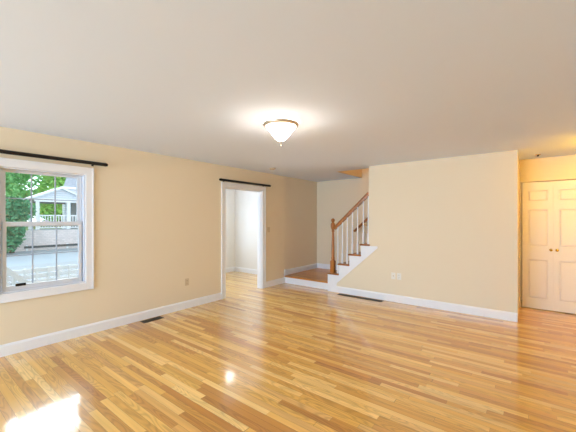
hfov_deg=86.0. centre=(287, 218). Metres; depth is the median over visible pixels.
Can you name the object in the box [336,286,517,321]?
baseboard
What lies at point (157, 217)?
wall
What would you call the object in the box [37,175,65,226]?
leafy tree
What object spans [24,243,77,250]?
guard rail
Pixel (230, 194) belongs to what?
wall
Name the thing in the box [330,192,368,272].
stair railing
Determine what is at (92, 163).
curtain rod
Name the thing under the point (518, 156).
wall
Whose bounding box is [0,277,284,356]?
baseboard
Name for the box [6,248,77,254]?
sidewalk
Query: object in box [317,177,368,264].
wall
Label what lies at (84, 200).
window
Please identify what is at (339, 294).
grille
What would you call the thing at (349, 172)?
trim
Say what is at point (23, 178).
leafy tree
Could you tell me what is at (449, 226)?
wall
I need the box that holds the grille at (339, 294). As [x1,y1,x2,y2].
[339,294,380,300]
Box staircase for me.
[285,243,377,291]
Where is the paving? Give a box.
[6,261,77,282]
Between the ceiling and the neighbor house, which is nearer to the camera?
the ceiling
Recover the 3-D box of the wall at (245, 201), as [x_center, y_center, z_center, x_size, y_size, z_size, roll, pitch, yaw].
[-0.726,0.240,8.161,2.100,2.440,0.120,0,0,38]
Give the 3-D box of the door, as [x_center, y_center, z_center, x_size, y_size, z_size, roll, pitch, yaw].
[4.510,0.426,4.603,1.627,2.043,0.085,0,0,38]
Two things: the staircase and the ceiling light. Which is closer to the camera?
the ceiling light
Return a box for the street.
[6,250,77,266]
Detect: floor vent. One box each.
[140,316,163,322]
[337,293,383,301]
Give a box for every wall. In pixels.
[0,126,316,344]
[8,229,77,251]
[226,189,234,267]
[235,190,256,269]
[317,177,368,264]
[337,150,517,312]
[353,168,368,177]
[518,156,518,312]
[519,155,575,306]
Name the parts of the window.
sash, sash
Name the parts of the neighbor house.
porch railing, house door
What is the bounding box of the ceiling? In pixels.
[0,0,575,181]
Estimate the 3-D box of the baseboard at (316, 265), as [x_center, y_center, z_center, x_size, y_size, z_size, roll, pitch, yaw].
[0.845,1.228,7.283,1.220,0.125,1.300,0,0,38]
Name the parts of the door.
panel, panel, panel, panel, panel, panel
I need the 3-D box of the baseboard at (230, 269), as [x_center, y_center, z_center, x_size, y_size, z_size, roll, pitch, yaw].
[-1.648,1.397,6.877,1.980,0.125,3.040,0,0,38]
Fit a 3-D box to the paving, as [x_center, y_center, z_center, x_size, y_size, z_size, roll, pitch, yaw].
[-5.181,2.160,11.621,12.780,0.200,48.000,0,0,38]
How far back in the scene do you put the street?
16.27 m
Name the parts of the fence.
fence post, fence post, fence post, fence post, fence post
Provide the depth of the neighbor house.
21.62 m
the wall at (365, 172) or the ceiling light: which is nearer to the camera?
the ceiling light
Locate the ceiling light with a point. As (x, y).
(280, 128)
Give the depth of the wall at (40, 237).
20.41 m
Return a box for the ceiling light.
[263,118,298,146]
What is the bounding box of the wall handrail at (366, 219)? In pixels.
[353,217,367,231]
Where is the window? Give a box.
[0,157,93,303]
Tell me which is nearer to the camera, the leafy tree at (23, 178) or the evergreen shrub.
the evergreen shrub
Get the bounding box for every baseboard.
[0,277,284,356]
[226,267,256,273]
[287,263,336,274]
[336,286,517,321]
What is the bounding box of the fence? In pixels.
[6,264,77,285]
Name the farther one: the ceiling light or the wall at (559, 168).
the wall at (559, 168)
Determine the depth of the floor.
2.96 m
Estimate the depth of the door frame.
6.48 m
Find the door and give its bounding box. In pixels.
[522,180,575,313]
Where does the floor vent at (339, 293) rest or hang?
in the floor
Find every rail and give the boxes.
[6,266,30,285]
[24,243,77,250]
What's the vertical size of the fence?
1.000 m
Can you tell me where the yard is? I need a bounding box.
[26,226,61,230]
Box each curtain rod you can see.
[0,149,107,166]
[219,178,270,186]
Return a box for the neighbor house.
[23,178,77,230]
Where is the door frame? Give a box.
[221,182,265,298]
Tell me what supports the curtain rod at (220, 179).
attached to the wall at (157, 217)
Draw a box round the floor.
[0,271,575,431]
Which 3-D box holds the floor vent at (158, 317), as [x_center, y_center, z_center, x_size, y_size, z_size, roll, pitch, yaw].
[-1.967,1.457,4.478,0.120,0.006,0.300,0,0,38]
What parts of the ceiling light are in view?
lamp shade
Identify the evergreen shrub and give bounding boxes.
[6,196,36,252]
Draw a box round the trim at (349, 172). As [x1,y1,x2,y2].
[338,168,366,177]
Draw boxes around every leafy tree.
[6,172,26,201]
[7,173,45,217]
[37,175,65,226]
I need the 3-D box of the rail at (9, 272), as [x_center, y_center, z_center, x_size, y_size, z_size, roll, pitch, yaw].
[-5.638,1.257,6.126,0.060,1.605,1.031,0,0,38]
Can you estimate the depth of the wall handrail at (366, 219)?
7.10 m

